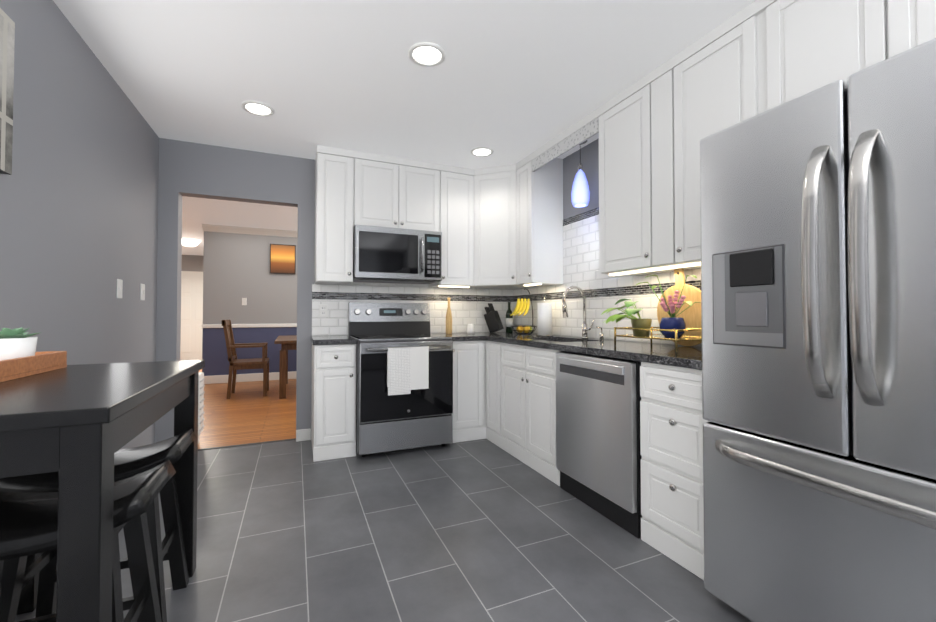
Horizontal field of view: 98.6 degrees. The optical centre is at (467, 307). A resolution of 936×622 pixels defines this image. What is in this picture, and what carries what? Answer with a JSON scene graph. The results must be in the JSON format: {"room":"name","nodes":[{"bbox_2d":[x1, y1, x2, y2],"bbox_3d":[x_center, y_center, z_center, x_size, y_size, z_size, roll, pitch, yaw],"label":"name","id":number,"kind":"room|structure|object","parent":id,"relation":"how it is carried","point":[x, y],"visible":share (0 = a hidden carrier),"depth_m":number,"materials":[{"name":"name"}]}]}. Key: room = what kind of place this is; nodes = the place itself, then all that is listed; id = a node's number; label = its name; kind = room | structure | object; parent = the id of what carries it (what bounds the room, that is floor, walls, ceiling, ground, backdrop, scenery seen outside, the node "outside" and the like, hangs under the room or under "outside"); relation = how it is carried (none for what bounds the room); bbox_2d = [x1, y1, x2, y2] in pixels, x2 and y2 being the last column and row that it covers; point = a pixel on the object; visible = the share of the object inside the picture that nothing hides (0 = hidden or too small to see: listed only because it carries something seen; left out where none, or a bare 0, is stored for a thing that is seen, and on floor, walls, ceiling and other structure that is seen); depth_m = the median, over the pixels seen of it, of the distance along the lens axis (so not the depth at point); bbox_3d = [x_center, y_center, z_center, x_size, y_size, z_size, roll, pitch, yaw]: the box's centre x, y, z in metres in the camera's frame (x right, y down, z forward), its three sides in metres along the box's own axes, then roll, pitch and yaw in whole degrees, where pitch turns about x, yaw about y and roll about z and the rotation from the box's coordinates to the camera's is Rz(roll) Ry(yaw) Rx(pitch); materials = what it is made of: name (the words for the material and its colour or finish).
{"room":"kitchen","nodes":[
{"label":"kitchen","id":0,"kind":"room"},
{"bbox_2d":[0,0,158,448],"bbox_3d":[-1.330,-0.130,0.442,0.120,2.480,6.010,0,-1,-23],"label":"wall","id":1,"kind":"structure","parent":0,"point":[78,212],"depth_m":1.96,"materials":[{"name":"grey paint"}]},
{"bbox_2d":[0,8,14,174],"bbox_3d":[-1.534,-0.769,1.127,0.035,0.560,0.730,0,-1,-23],"label":"picture","id":2,"kind":"object","parent":1,"relation":"attached to","point":[7,32],"visible":1,"depth_m":1.44,"materials":[{"name":"grey"}]},
{"bbox_2d":[117,279,122,297],"bbox_3d":[-2.117,-0.113,2.449,0.013,0.115,0.072,0,-1,-23],"label":"switch plate","id":3,"kind":"object","parent":1,"relation":"attached to","point":[120,288],"depth_m":2.44,"materials":[{"name":"white plastic"}]},
{"bbox_2d":[140,284,144,299],"bbox_3d":[-2.275,-0.107,2.817,0.013,0.115,0.072,0,-1,-23],"label":"switch plate","id":4,"kind":"object","parent":1,"relation":"attached to","point":[142,286],"depth_m":2.80,"materials":[{"name":"white plastic"}]},
{"bbox_2d":[181,255,200,271],"bbox_3d":[-7.006,0.007,9.514,2.670,2.520,0.120,0,-1,-23],"label":"wall","id":5,"kind":"structure","parent":0,"point":[189,262],"depth_m":9.63,"materials":[{"name":"beige paint"}]},
{"bbox_2d":[180,271,202,360],"bbox_3d":[-6.554,0.204,9.584,1.040,2.130,0.098,0,-1,-23],"label":"hall door","id":6,"kind":"structure","parent":5,"relation":"in","point":[191,313],"depth_m":9.58,"materials":[{"name":"white wood"}]},
{"bbox_2d":[201,231,296,375],"bbox_3d":[-1.696,-0.028,7.492,5.480,2.520,0.120,0,-1,-23],"label":"wall","id":7,"kind":"structure","parent":0,"point":[234,268],"depth_m":6.59,"materials":[{"name":"blue"}]},
{"bbox_2d":[242,298,246,304],"bbox_3d":[-3.660,-0.094,6.579,0.070,0.120,0.012,0,-1,-23],"label":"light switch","id":8,"kind":"object","parent":7,"relation":"attached to","point":[244,301],"visible":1,"depth_m":6.58,"materials":[{"name":"white plastic"}]},
{"bbox_2d":[202,224,297,383],"bbox_3d":[-1.663,-0.029,7.394,5.495,2.520,0.085,0,-1,-23],"label":"trim","id":9,"kind":"structure","parent":7,"relation":"attached to","point":[215,379],"depth_m":6.52,"materials":[{"name":"white"}]},
{"bbox_2d":[270,244,295,273],"bbox_3d":[-3.132,-0.815,6.806,0.394,0.494,0.033,0,-1,-23],"label":"framed picture","id":10,"kind":"object","parent":7,"relation":"attached to","point":[282,259],"visible":0.94,"depth_m":6.79,"materials":[{"name":"fabric"}]},
{"bbox_2d":[155,138,509,442],"bbox_3d":[-0.982,-0.092,3.795,3.160,2.520,0.120,0,-1,-23],"label":"wall","id":11,"kind":"structure","parent":0,"point":[192,169],"depth_m":3.31,"materials":[{"name":"grey paint"}]},
{"bbox_2d":[296,428,310,441],"bbox_3d":[-0.781,1.065,0.711,1.118,0.100,5.670,0,-1,-23],"label":"baseboard","id":12,"kind":"structure","parent":11,"relation":"attached to","point":[303,434],"depth_m":3.50,"materials":[{"name":"white wood"}]},
{"bbox_2d":[314,145,361,284],"bbox_3d":[-1.131,-0.762,3.480,0.349,1.108,0.357,0,-1,-23],"label":"upper cabinet","id":13,"kind":"object","parent":11,"relation":"attached to","point":[338,171],"depth_m":3.32,"materials":[{"name":"white wood"}]},
{"bbox_2d":[362,152,433,230],"bbox_3d":[-0.673,-0.996,3.680,0.762,0.633,0.357,0,-1,-23],"label":"upper cabinet","id":14,"kind":"object","parent":11,"relation":"attached to","point":[397,192],"depth_m":3.52,"materials":[{"name":"white wood"}]},
{"bbox_2d":[353,225,441,283],"bbox_3d":[-0.653,-0.454,3.624,0.757,0.446,0.458,0,-1,-23],"label":"over-the-range microwave","id":15,"kind":"object","parent":14,"relation":"attached to","point":[393,255],"visible":1,"depth_m":3.45,"materials":[{"name":"silver metal"}]},
{"bbox_2d":[312,282,511,335],"bbox_3d":[-0.454,0.015,3.948,2.010,0.485,0.009,0,-1,-23],"label":"tile backsplash","id":16,"kind":"structure","parent":11,"relation":"attached to","point":[467,305],"depth_m":3.93,"materials":[{"name":"tile"}]},
{"bbox_2d":[319,304,326,316],"bbox_3d":[-1.289,0.029,3.582,0.070,0.110,0.008,0,-1,-23],"label":"electrical outlet plate","id":17,"kind":"object","parent":16,"relation":"attached to","point":[322,310],"visible":1,"depth_m":3.58,"materials":[{"name":"white plastic"}]},
{"bbox_2d":[428,163,469,287],"bbox_3d":[-0.167,-0.755,3.878,0.438,1.108,0.384,0,-1,-23],"label":"upper cabinet","id":18,"kind":"object","parent":11,"relation":"attached to","point":[469,214],"depth_m":3.73,"materials":[{"name":"white wood"}]},
{"bbox_2d":[439,286,469,287],"bbox_3d":[-0.113,-0.196,3.743,0.308,0.011,0.179,0,-1,-23],"label":"under-cabinet light","id":19,"kind":"object","parent":18,"relation":"attached to","point":[439,286],"depth_m":3.82,"materials":[{"name":"white plastic"}]},
{"bbox_2d":[470,164,540,289],"bbox_3d":[0.304,-0.754,3.949,0.675,1.108,0.624,0,-1,-23],"label":"upper cabinet","id":20,"kind":"object","parent":11,"relation":"attached to","point":[492,189],"depth_m":3.74,"materials":[{"name":"white wood"}]},
{"bbox_2d":[15,369,751,621],"bbox_3d":[-1.916,1.210,4.580,8.400,0.064,14.120,0,-1,-23],"label":"floor","id":21,"kind":"structure","parent":0,"point":[483,530],"depth_m":1.93,"materials":[{"name":"tile"}]},
{"bbox_2d":[0,460,175,621],"bbox_3d":[-1.118,0.800,1.061,0.508,0.640,0.345,0,-1,-23],"label":"stool","id":22,"kind":"object","parent":21,"relation":"on","point":[28,524],"visible":0.67,"depth_m":1.09,"materials":[{"name":"black wood"}]},
{"bbox_2d":[0,428,196,621],"bbox_3d":[-1.294,0.807,1.420,0.508,0.640,0.345,0,-1,-23],"label":"stool","id":23,"kind":"object","parent":21,"relation":"on","point":[17,577],"visible":0.52,"depth_m":1.39,"materials":[{"name":"black wood"}]},
{"bbox_2d":[0,360,204,621],"bbox_3d":[-1.254,0.673,1.206,0.608,0.900,1.000,0,-1,-23],"label":"table","id":24,"kind":"object","parent":21,"relation":"on","point":[77,427],"visible":0.75,"depth_m":0.90,"materials":[{"name":"black wood"}]},
{"bbox_2d":[0,351,66,381],"bbox_3d":[-1.450,0.190,1.147,0.160,0.062,0.770,0,-1,-23],"label":"wood tray","id":25,"kind":"object","parent":24,"relation":"on","point":[36,363],"visible":0.77,"depth_m":1.33,"materials":[{"name":"brown wood"}]},
{"bbox_2d":[0,327,41,360],"bbox_3d":[-1.466,0.130,1.186,0.174,0.159,0.499,0,-1,-23],"label":"potted plant","id":26,"kind":"object","parent":25,"relation":"on","point":[16,343],"visible":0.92,"depth_m":1.32,"materials":[{"name":"white ceramic"}]},
{"bbox_2d":[198,372,204,443],"bbox_3d":[-2.706,0.858,3.227,0.978,0.600,0.175,0,-1,-23],"label":"radiator","id":27,"kind":"object","parent":21,"relation":"on","point":[201,391],"visible":0.06,"depth_m":3.38,"materials":[{"name":"white metal"}]},
{"bbox_2d":[222,319,268,398],"bbox_3d":[-3.045,0.683,5.530,0.535,1.030,0.480,0,-1,-23],"label":"dining chair","id":28,"kind":"object","parent":21,"relation":"on","point":[235,364],"visible":1,"depth_m":5.40,"materials":[{"name":"brown wood"}]},
{"bbox_2d":[274,335,296,398],"bbox_3d":[-2.215,0.827,6.047,1.200,0.760,1.400,0,-1,-23],"label":"dining table","id":29,"kind":"object","parent":21,"relation":"on","point":[287,342],"visible":0.44,"depth_m":5.27,"materials":[{"name":"brown wood"}]},
{"bbox_2d":[310,335,356,461],"bbox_3d":[-1.125,0.704,3.325,0.320,0.912,0.599,0,-1,-23],"label":"base cabinet","id":30,"kind":"object","parent":21,"relation":"on","point":[333,410],"visible":1,"depth_m":3.07,"materials":[{"name":"white wood"}]},
{"bbox_2d":[348,302,452,456],"bbox_3d":[-0.591,0.557,3.453,0.756,1.210,0.771,0,-1,-23],"label":"range","id":31,"kind":"object","parent":21,"relation":"on","point":[404,377],"visible":1,"depth_m":3.16,"materials":[{"name":"silver metal"}]},
{"bbox_2d":[448,340,480,443],"bbox_3d":[-0.103,0.733,3.738,0.361,0.868,0.644,0,-1,-23],"label":"base cabinet","id":32,"kind":"object","parent":21,"relation":"on","point":[466,414],"depth_m":3.49,"materials":[{"name":"white wood"}]},
{"bbox_2d":[433,333,484,339],"bbox_3d":[-0.123,0.275,3.761,0.339,0.040,0.599,0,-1,-23],"label":"countertop","id":33,"kind":"structure","parent":32,"relation":"on","point":[455,336],"depth_m":3.54,"materials":[{"name":"black stone"}]},
{"bbox_2d":[446,298,451,333],"bbox_3d":[-0.184,0.082,3.883,0.064,0.350,0.063,0,-1,-23],"label":"bottle","id":34,"kind":"object","parent":33,"relation":"on","point":[448,322],"visible":0.98,"depth_m":3.86,"materials":[{"name":"beige wood"}]},
{"bbox_2d":[481,340,632,485],"bbox_3d":[0.614,0.724,3.186,0.688,0.868,1.089,0,-1,-23],"label":"base cabinet","id":35,"kind":"object","parent":21,"relation":"on","point":[504,390],"depth_m":3.00,"materials":[{"name":"white wood"}]},
{"bbox_2d":[556,351,641,538],"bbox_3d":[0.968,0.711,2.386,0.652,0.865,0.636,0,-1,-23],"label":"dishwasher","id":36,"kind":"object","parent":21,"relation":"on","point":[598,455],"visible":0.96,"depth_m":2.17,"materials":[{"name":"silver metal"}]},
{"bbox_2d":[633,360,709,579],"bbox_3d":[1.193,0.701,1.913,0.627,0.868,0.389,0,-1,-23],"label":"base cabinet","id":37,"kind":"object","parent":21,"relation":"on","point":[671,419],"depth_m":1.80,"materials":[{"name":"white wood"}]},
{"bbox_2d":[473,332,701,367],"bbox_3d":[0.736,0.262,2.984,0.629,0.040,2.704,0,-1,-23],"label":"countertop","id":38,"kind":"structure","parent":37,"relation":"on","point":[627,350],"depth_m":2.38,"materials":[{"name":"black stone"}]},
{"bbox_2d":[467,324,474,333],"bbox_3d":[0.026,0.210,3.949,0.076,0.095,0.075,0,-1,-23],"label":"jar","id":39,"kind":"object","parent":38,"relation":"on","point":[470,328],"visible":1,"depth_m":3.92,"materials":[{"name":"white ceramic"}]},
{"bbox_2d":[484,303,503,332],"bbox_3d":[0.262,0.109,4.107,0.183,0.303,0.100,-1,-1,32],"label":"knife block","id":40,"kind":"object","parent":38,"relation":"on","point":[493,320],"visible":1,"depth_m":4.07,"materials":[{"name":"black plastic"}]},
{"bbox_2d":[506,302,512,332],"bbox_3d":[0.431,0.104,4.201,0.077,0.315,0.077,0,-1,-23],"label":"wine bottle","id":41,"kind":"object","parent":38,"relation":"on","point":[509,321],"visible":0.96,"depth_m":4.17,"materials":[{"name":"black glass"}]},
{"bbox_2d":[510,289,536,333],"bbox_3d":[0.536,0.036,3.866,0.256,0.437,0.256,0,-1,-23],"label":"fruit basket","id":42,"kind":"object","parent":38,"relation":"on","point":[521,306],"visible":1,"depth_m":3.84,"materials":[{"name":"yellow food"}]},
{"bbox_2d":[536,298,552,335],"bbox_3d":[0.673,0.082,3.533,0.150,0.336,0.150,0,-1,-23],"label":"paper towel","id":43,"kind":"object","parent":38,"relation":"on","point":[544,319],"visible":1,"depth_m":3.48,"materials":[{"name":"white paper"}]},
{"bbox_2d":[562,286,603,339],"bbox_3d":[0.871,0.036,3.053,0.240,0.412,0.234,0,-1,-23],"label":"faucet","id":44,"kind":"object","parent":38,"relation":"on","point":[585,329],"visible":1,"depth_m":3.12,"materials":[{"name":"silver metal"}]},
{"bbox_2d":[614,327,701,350],"bbox_3d":[1.124,0.174,2.326,0.312,0.110,0.442,0,-1,-23],"label":"brass tray","id":45,"kind":"object","parent":38,"relation":"on","point":[651,336],"visible":0.75,"depth_m":2.22,"materials":[{"name":"gold metal"}]},
{"bbox_2d":[657,268,701,345],"bbox_3d":[1.270,0.002,2.375,0.081,0.457,0.370,0,-1,-23],"label":"cutting board","id":46,"kind":"object","parent":38,"relation":"on","point":[691,315],"visible":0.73,"depth_m":2.34,"materials":[{"name":"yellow wood"}]},
{"bbox_2d":[700,38,935,621],"bbox_3d":[1.369,0.229,1.268,0.782,1.790,0.914,0,-1,-23],"label":"refrigerator","id":47,"kind":"object","parent":21,"relation":"on","point":[818,259],"visible":1,"depth_m":1.18,"materials":[{"name":"silver metal"}]},
{"bbox_2d":[53,0,754,255],"bbox_3d":[-1.916,-1.368,4.625,8.400,0.140,14.120,0,-1,-23],"label":"ceiling","id":48,"kind":"structure","parent":0,"point":[509,82],"depth_m":2.25,"materials":[{"name":"white paint"}]},
{"bbox_2d":[182,238,199,246],"bbox_3d":[-5.328,-1.219,7.686,0.360,0.130,0.360,0,-1,-23],"label":"light","id":49,"kind":"object","parent":48,"relation":"attached to","point":[190,242],"visible":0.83,"depth_m":7.59,"materials":[{"name":"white glass"}]},
{"bbox_2d":[242,101,273,115],"bbox_3d":[-1.403,-1.326,2.689,0.195,0.010,0.195,0,-1,22],"label":"recessed light","id":50,"kind":"object","parent":48,"relation":"in","point":[253,107],"depth_m":2.68,"materials":[{"name":"white"}]},
{"bbox_2d":[408,42,444,66],"bbox_3d":[-0.217,-1.336,2.131,0.195,0.010,0.195,0,-1,22],"label":"recessed light","id":51,"kind":"object","parent":48,"relation":"in","point":[427,54],"depth_m":2.13,"materials":[{"name":"white"}]},
{"bbox_2d":[470,147,493,156],"bbox_3d":[0.118,-1.314,3.406,0.195,0.010,0.195,0,-1,22],"label":"recessed light","id":52,"kind":"object","parent":48,"relation":"in","point":[478,151],"depth_m":3.39,"materials":[{"name":"white"}]},
{"bbox_2d":[571,140,589,207],"bbox_3d":[0.883,-1.061,3.164,0.142,0.525,0.142,0,-1,-23],"label":"pendant lamp","id":53,"kind":"object","parent":48,"relation":"hanging from","point":[580,194],"visible":0.98,"depth_m":3.12,"materials":[{"name":"white glass"}]},
{"bbox_2d":[514,138,700,346],"bbox_3d":[1.685,-0.108,1.733,0.120,2.480,6.010,0,-1,-23],"label":"wall","id":54,"kind":"structure","parent":0,"point":[589,159],"depth_m":3.31,"materials":[{"name":"grey paint"}]},
{"bbox_2d":[516,152,562,285],"bbox_3d":[0.635,-0.759,3.610,0.334,1.108,0.266,0,-1,-23],"label":"upper cabinet","id":55,"kind":"object","parent":54,"relation":"attached to","point":[539,176],"depth_m":3.50,"materials":[{"name":"white wood"}]},
{"bbox_2d":[524,283,541,285],"bbox_3d":[0.575,-0.201,3.464,0.113,0.011,0.256,0,-1,-23],"label":"under-cabinet light","id":56,"kind":"object","parent":55,"relation":"attached to","point":[536,283],"depth_m":3.54,"materials":[{"name":"white plastic"}]},
{"bbox_2d":[512,207,701,346],"bbox_3d":[1.023,-0.268,3.118,0.008,1.022,2.708,0,-1,-23],"label":"tile backsplash","id":57,"kind":"structure","parent":54,"relation":"attached to","point":[603,292],"depth_m":3.21,"materials":[{"name":"tile"}]},
{"bbox_2d":[592,69,695,275],"bbox_3d":[1.094,-0.778,2.538,0.334,1.108,0.428,0,-1,-23],"label":"upper cabinet","id":58,"kind":"object","parent":54,"relation":"attached to","point":[654,127],"depth_m":2.39,"materials":[{"name":"white wood"}]},
{"bbox_2d":[609,262,700,275],"bbox_3d":[1.063,-0.221,2.329,0.118,0.011,0.696,0,-1,-23],"label":"under-cabinet light","id":59,"kind":"object","parent":58,"relation":"attached to","point":[662,268],"depth_m":2.31,"materials":[{"name":"white plastic"}]},
{"bbox_2d":[668,0,767,267],"bbox_3d":[1.328,-0.788,1.992,0.334,1.108,0.460,0,-1,-23],"label":"upper cabinet","id":60,"kind":"object","parent":54,"relation":"attached to","point":[716,83],"depth_m":2.00,"materials":[{"name":"white wood"}]},
{"bbox_2d":[764,0,855,109],"bbox_3d":[1.497,-1.024,1.601,0.334,0.648,0.478,0,-1,-23],"label":"upper cabinet","id":61,"kind":"object","parent":54,"relation":"attached to","point":[810,45],"depth_m":1.59,"materials":[{"name":"white wood"}]},
{"bbox_2d":[856,0,935,71],"bbox_3d":[1.656,-1.031,1.231,0.334,0.648,0.556,0,-1,-23],"label":"upper cabinet","id":62,"kind":"object","parent":54,"relation":"attached to","point":[885,29],"depth_m":1.36,"materials":[{"name":"white wood"}]}
]}

